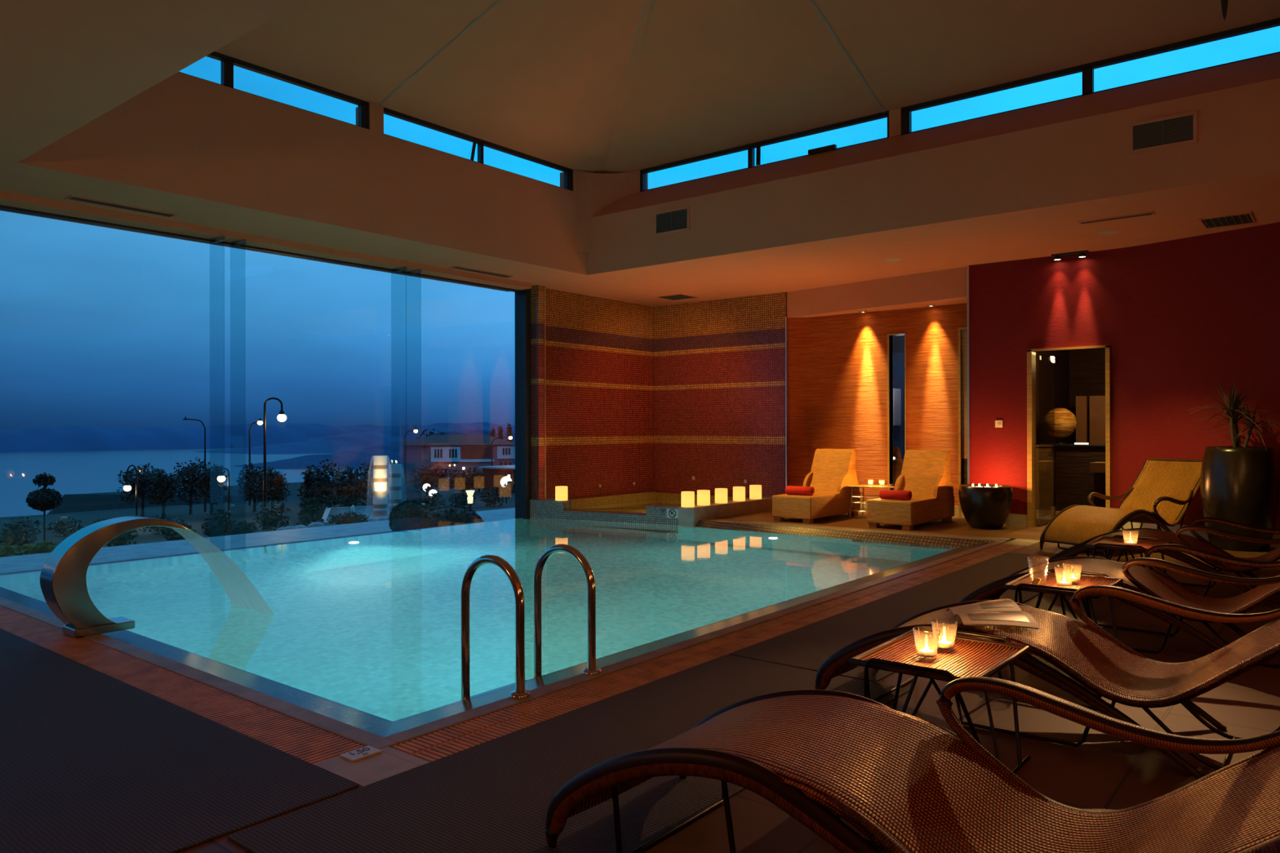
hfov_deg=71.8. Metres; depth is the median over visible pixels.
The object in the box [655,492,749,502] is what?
trim
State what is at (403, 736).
grate
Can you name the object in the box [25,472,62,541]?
topiary tree
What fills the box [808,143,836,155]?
window actuator
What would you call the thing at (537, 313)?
wall pillar
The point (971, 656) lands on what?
tray
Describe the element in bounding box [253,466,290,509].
tree
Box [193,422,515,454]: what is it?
hill
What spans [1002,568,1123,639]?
table
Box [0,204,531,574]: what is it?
window
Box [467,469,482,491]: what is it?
tree
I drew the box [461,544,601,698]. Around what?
pool ladder
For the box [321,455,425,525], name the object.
fountain
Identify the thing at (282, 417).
street lamp
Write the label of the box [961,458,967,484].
trim
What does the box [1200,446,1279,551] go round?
planter
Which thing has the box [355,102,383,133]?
trim
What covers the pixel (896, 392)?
lantern
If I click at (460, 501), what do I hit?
shrub
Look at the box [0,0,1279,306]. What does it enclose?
ceiling
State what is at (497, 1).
trim
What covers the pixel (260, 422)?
street lamp
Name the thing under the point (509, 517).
trim
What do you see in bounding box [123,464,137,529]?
street lamp
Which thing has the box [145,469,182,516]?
tree
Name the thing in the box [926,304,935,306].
recessed light
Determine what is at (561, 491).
lantern
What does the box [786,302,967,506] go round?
wall niche
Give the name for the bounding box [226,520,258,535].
shrub
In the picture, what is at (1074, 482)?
cabinet
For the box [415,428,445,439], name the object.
tree
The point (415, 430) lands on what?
street lamp
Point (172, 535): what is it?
shrub
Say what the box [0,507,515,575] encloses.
trim
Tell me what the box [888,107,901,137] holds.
trim
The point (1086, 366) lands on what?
wall
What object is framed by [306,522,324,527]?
rock
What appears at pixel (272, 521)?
shrub
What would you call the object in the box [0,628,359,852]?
floor mat
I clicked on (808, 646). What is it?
floor mat
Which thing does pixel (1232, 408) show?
yucca plant
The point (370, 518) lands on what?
rock
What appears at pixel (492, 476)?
canopy
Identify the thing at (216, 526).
shrub
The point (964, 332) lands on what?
trim
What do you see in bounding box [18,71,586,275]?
wall
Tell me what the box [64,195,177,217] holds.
ceiling vent
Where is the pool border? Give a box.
[0,605,364,765]
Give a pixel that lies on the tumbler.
(1036, 581)
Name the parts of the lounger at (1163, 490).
rail, armrest, rail, armrest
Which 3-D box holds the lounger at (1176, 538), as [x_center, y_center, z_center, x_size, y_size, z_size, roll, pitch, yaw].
[4.163,0.793,6.509,2.127,0.876,0.780,0,0,39]
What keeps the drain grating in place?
on the trim
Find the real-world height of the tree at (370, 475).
2.120 m
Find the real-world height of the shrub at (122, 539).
0.614 m
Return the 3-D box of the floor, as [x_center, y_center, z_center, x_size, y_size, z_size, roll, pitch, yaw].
[1.788,1.329,6.909,13.100,0.200,21.000,0,0,39]
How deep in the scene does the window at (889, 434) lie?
12.62 m
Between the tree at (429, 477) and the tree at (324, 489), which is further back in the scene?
the tree at (429, 477)
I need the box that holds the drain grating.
[706,518,1010,542]
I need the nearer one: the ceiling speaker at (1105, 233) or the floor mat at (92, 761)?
the floor mat at (92, 761)
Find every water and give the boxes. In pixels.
[0,518,960,722]
[572,498,697,513]
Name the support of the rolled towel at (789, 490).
on the lounge chair at (833, 471)
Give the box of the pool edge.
[392,544,1024,762]
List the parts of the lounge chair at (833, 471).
armrest, backrest, armrest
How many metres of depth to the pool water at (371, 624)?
6.83 m
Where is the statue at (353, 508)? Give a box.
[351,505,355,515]
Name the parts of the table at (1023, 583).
wire leg, wire leg, wire leg, wire leg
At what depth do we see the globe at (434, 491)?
32.82 m
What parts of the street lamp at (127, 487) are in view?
bulb, post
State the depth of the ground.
42.99 m
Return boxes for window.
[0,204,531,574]
[179,51,573,191]
[638,17,1279,191]
[887,333,906,489]
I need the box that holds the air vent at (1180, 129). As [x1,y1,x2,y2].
[1128,110,1197,154]
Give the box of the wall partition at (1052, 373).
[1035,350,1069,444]
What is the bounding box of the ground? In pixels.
[0,476,515,547]
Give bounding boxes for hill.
[0,423,426,451]
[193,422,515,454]
[235,429,515,469]
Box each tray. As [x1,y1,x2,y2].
[848,629,1030,682]
[1002,570,1123,599]
[1083,536,1172,552]
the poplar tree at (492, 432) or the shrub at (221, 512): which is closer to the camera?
the shrub at (221, 512)
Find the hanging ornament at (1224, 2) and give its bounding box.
[1220,0,1228,20]
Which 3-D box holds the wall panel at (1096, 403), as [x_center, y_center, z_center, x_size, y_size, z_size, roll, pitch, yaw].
[7.313,0.372,14.016,0.320,1.720,0.060,0,0,39]
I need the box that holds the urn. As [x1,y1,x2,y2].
[466,490,474,509]
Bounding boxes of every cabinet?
[893,458,903,489]
[1035,444,1055,510]
[1053,442,1105,511]
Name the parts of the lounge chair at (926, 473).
armrest, backrest, armrest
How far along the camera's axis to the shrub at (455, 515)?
13.79 m
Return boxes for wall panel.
[1075,395,1087,442]
[1088,395,1105,444]
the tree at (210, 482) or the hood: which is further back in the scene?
the tree at (210, 482)
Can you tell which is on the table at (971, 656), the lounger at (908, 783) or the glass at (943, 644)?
the glass at (943, 644)
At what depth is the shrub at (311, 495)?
21.93 m
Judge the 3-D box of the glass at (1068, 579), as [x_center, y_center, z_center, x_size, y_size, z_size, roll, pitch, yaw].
[2.307,0.783,4.711,0.094,0.109,0.094,0,0,39]
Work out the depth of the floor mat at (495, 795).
2.96 m
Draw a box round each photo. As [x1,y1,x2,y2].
[966,611,1029,622]
[976,599,1013,608]
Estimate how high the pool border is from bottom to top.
0.024 m
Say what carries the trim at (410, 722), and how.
on the trim
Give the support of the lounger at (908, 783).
on the floor
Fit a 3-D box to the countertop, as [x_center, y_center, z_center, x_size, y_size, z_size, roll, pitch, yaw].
[7.403,0.274,12.337,2.870,0.030,0.760,0,0,39]
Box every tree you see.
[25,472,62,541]
[115,462,167,516]
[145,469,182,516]
[171,456,211,515]
[194,463,227,515]
[235,462,271,511]
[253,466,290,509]
[296,458,340,517]
[328,463,373,507]
[359,460,388,506]
[408,463,452,492]
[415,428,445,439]
[445,466,479,493]
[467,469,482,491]
[489,426,496,437]
[496,426,503,439]
[505,422,512,441]
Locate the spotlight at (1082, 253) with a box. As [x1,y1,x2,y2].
[1051,249,1088,260]
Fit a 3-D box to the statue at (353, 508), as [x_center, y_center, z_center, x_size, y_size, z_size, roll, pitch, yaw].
[-7.468,2.298,22.984,0.195,0.520,0.200,0,0,39]
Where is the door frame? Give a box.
[1026,344,1111,527]
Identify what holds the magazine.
on the lounger at (1086, 652)
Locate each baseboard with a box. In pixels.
[860,501,964,517]
[1003,514,1279,547]
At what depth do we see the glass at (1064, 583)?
4.57 m
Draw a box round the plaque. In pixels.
[340,745,382,761]
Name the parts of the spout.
plate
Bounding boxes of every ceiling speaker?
[884,258,900,262]
[1097,231,1118,235]
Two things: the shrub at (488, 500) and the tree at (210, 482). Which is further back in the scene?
the tree at (210, 482)
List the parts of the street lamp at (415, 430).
post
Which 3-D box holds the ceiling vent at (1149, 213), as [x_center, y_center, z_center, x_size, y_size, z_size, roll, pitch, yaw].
[4.687,-2.054,8.709,0.660,0.012,0.110,0,0,39]
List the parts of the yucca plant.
stem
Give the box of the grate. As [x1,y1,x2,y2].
[385,540,1007,746]
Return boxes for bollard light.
[462,466,465,493]
[506,474,510,497]
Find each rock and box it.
[275,524,307,530]
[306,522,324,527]
[364,516,378,522]
[377,515,389,520]
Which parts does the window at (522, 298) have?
pane, pane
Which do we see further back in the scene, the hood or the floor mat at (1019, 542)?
the hood
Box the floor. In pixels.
[177,509,1279,852]
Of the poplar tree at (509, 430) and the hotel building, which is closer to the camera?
the hotel building
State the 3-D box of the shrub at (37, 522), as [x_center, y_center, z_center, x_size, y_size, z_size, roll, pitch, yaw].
[-16.804,2.836,23.998,1.037,0.772,1.011,0,0,39]
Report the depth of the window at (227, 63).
9.27 m
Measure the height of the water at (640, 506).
0.001 m
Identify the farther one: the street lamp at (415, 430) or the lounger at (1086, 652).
the street lamp at (415, 430)
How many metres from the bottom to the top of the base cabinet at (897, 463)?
0.700 m
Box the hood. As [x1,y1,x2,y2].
[279,409,284,414]
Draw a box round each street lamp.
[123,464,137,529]
[182,416,206,511]
[217,467,230,518]
[248,417,262,506]
[262,397,286,529]
[404,427,417,493]
[491,434,512,466]
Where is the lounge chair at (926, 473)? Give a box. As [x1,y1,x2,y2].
[866,449,954,530]
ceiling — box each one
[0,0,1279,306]
[207,0,1279,173]
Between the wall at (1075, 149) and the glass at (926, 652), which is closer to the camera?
the glass at (926, 652)
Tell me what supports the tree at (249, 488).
on the ground
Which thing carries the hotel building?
on the ground
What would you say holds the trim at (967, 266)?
attached to the wall at (1175, 317)
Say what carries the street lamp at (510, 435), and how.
on the ground
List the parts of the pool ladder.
handrail, handrail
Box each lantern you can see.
[555,485,567,501]
[680,491,694,507]
[697,489,710,505]
[715,488,727,503]
[733,486,745,501]
[749,484,761,499]
[893,388,901,426]
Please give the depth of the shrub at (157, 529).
23.93 m
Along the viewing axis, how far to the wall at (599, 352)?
13.94 m
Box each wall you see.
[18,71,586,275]
[529,498,680,525]
[545,288,653,498]
[560,168,648,252]
[586,53,1279,275]
[653,292,786,497]
[893,335,1105,458]
[968,222,1279,528]
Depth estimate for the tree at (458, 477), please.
47.86 m
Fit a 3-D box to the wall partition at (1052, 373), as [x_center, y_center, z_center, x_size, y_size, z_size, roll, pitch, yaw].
[5.791,-0.417,13.168,0.060,3.300,4.630,0,0,39]
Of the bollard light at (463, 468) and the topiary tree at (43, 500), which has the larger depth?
the bollard light at (463, 468)
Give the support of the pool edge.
on the trim
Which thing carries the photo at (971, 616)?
on the magazine
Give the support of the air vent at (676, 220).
in the wall at (1075, 149)
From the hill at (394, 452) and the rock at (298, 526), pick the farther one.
the hill at (394, 452)
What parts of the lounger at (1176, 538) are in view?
rail, armrest, armrest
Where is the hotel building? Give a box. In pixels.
[396,435,515,481]
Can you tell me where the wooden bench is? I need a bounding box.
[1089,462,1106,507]
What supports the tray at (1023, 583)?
on the table at (1023, 583)
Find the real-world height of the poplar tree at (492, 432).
7.028 m
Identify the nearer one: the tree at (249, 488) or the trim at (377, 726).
the trim at (377, 726)
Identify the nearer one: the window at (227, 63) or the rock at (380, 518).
the window at (227, 63)
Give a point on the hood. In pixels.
(282, 412)
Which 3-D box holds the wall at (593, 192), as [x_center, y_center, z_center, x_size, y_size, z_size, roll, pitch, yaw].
[-0.486,-2.887,11.880,0.940,1.060,0.720,0,0,39]
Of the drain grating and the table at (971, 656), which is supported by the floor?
the table at (971, 656)
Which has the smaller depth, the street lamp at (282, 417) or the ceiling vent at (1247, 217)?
the ceiling vent at (1247, 217)
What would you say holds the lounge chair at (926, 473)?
on the floor
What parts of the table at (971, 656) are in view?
wire leg, wire leg, wire leg, wire leg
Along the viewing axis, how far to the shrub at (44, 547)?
13.97 m
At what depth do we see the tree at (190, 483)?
36.75 m
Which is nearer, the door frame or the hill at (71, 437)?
the door frame
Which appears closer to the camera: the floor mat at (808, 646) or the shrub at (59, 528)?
the floor mat at (808, 646)
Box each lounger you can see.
[545,676,1279,852]
[814,585,1279,779]
[960,543,1279,670]
[1039,457,1202,557]
[1048,517,1279,607]
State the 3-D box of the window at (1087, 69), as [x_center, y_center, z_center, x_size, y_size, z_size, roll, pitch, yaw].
[2.961,-3.284,9.394,7.670,0.324,0.100,0,0,39]
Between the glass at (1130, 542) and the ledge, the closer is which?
the glass at (1130, 542)
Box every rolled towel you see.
[785,485,814,495]
[879,489,911,500]
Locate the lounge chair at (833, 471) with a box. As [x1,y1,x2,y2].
[772,448,860,524]
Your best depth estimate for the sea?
305.93 m
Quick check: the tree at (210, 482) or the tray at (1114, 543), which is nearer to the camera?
the tray at (1114, 543)
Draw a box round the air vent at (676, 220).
[653,205,689,235]
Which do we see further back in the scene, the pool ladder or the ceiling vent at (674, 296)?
the ceiling vent at (674, 296)
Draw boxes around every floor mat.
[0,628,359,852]
[227,654,909,852]
[728,552,1052,682]
[1001,538,1039,546]
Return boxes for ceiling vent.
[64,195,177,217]
[448,265,513,277]
[654,293,698,300]
[1077,211,1155,224]
[1198,212,1255,229]
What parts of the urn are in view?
lamp shade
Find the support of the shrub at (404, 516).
on the ground
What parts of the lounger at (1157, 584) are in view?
rail, armrest, armrest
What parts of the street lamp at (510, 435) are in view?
post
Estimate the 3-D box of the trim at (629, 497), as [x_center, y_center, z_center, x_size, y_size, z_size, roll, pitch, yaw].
[-0.607,1.472,13.877,0.119,0.750,2.640,0,0,39]
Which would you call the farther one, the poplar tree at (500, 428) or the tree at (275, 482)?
the poplar tree at (500, 428)
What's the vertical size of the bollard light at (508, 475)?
1.074 m
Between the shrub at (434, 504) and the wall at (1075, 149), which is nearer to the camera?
the wall at (1075, 149)
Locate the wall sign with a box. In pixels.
[666,508,678,518]
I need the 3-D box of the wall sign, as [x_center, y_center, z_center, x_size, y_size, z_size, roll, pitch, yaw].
[0.431,1.156,11.751,0.170,0.120,0.007,0,0,27]
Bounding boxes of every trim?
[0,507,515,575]
[0,586,392,737]
[0,596,397,749]
[315,746,429,786]
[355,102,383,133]
[378,0,884,112]
[384,542,991,737]
[483,516,515,522]
[543,265,969,499]
[567,491,656,507]
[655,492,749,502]
[694,520,994,546]
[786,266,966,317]
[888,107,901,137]
[958,327,967,517]
[961,328,967,458]
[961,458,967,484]
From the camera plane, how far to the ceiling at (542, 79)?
8.89 m
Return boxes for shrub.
[0,516,43,540]
[0,521,38,552]
[0,542,24,557]
[18,539,57,555]
[45,515,83,536]
[89,517,111,524]
[106,528,139,546]
[137,514,188,534]
[161,520,196,541]
[200,515,235,537]
[203,507,236,536]
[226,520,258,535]
[253,501,291,531]
[293,469,325,526]
[328,511,369,524]
[388,499,430,532]
[416,493,445,511]
[416,504,484,528]
[448,490,476,507]
[479,487,505,506]
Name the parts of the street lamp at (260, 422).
post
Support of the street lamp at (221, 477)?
on the ground
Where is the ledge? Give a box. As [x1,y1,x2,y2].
[678,495,772,527]
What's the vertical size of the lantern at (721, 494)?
0.200 m
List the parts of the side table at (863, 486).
leg, leg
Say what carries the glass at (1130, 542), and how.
on the table at (1114, 543)
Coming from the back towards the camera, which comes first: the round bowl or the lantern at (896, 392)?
the lantern at (896, 392)
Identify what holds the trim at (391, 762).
on the trim
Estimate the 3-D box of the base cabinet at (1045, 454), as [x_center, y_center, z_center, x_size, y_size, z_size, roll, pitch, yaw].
[6.137,0.755,13.294,0.285,0.955,0.560,0,0,39]
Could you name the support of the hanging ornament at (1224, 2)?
hanging from the ceiling at (542, 79)
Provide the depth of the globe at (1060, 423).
13.04 m
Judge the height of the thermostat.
0.090 m
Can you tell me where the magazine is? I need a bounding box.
[945,598,1040,630]
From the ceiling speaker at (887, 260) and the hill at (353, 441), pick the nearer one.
the ceiling speaker at (887, 260)
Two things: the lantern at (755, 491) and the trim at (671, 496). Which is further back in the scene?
the trim at (671, 496)
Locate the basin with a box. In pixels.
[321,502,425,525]
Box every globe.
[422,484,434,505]
[428,489,440,500]
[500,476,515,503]
[1043,408,1076,444]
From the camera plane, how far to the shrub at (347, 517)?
19.91 m
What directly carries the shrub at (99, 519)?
on the ground
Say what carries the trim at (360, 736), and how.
on the trim
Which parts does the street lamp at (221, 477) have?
bulb, post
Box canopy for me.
[478,465,515,493]
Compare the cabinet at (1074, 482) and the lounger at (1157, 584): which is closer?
the lounger at (1157, 584)
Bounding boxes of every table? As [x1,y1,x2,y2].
[848,484,893,517]
[848,627,1031,774]
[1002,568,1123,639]
[1083,534,1172,600]
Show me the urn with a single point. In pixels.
(469, 493)
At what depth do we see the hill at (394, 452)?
314.41 m
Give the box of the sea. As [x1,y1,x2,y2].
[0,447,515,517]
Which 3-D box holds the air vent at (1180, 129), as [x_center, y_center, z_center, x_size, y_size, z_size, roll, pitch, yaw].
[4.539,-2.552,7.675,0.515,0.272,0.012,0,0,39]
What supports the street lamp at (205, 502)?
on the ground
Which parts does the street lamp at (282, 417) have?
post, bulb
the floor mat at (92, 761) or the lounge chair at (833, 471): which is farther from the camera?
the lounge chair at (833, 471)
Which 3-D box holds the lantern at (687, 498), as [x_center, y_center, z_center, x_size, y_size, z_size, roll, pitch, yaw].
[0.634,0.965,11.707,0.176,0.200,0.176,0,0,39]
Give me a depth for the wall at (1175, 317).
9.99 m
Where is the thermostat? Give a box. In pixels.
[995,420,1002,427]
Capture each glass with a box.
[912,626,940,662]
[931,618,957,653]
[1053,565,1074,586]
[1062,561,1082,584]
[1122,528,1138,545]
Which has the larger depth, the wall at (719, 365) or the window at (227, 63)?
the wall at (719, 365)
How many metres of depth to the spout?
5.24 m
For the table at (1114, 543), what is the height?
0.423 m
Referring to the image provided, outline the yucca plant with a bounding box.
[1188,377,1279,450]
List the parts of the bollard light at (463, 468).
post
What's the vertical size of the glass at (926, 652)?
0.109 m
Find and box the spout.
[40,515,274,637]
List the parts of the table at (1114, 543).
wire leg, wire leg, wire leg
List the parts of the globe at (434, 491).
globe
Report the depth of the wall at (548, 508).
12.32 m
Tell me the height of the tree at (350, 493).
1.901 m
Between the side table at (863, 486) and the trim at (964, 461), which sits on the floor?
the side table at (863, 486)
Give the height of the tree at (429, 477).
1.849 m
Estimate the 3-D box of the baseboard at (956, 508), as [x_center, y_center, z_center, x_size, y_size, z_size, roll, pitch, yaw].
[3.374,1.161,12.355,2.670,0.150,0.650,0,0,39]
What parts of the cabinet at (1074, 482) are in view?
light strip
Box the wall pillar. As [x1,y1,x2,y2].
[520,284,544,499]
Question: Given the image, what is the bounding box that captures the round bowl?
[958,484,1013,529]
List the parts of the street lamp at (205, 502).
post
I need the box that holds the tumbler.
[1026,555,1048,587]
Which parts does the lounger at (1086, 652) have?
rail, rail, armrest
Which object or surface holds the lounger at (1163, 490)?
on the floor
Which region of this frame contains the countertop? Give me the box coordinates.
[1053,444,1105,447]
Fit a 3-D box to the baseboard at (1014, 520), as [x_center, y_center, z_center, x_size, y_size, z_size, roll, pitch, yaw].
[6.528,1.148,8.028,0.770,0.148,7.902,0,0,-30]
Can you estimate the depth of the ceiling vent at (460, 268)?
11.59 m
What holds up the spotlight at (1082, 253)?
attached to the ceiling at (64, 64)
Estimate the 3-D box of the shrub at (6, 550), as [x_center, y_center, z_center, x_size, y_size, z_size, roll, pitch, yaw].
[-9.397,1.899,13.043,0.466,0.404,0.513,0,0,-12]
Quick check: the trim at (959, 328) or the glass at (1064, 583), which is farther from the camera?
the trim at (959, 328)
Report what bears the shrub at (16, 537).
on the ground
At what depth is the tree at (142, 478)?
35.68 m
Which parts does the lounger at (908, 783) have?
rail, rail, armrest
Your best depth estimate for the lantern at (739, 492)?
12.59 m

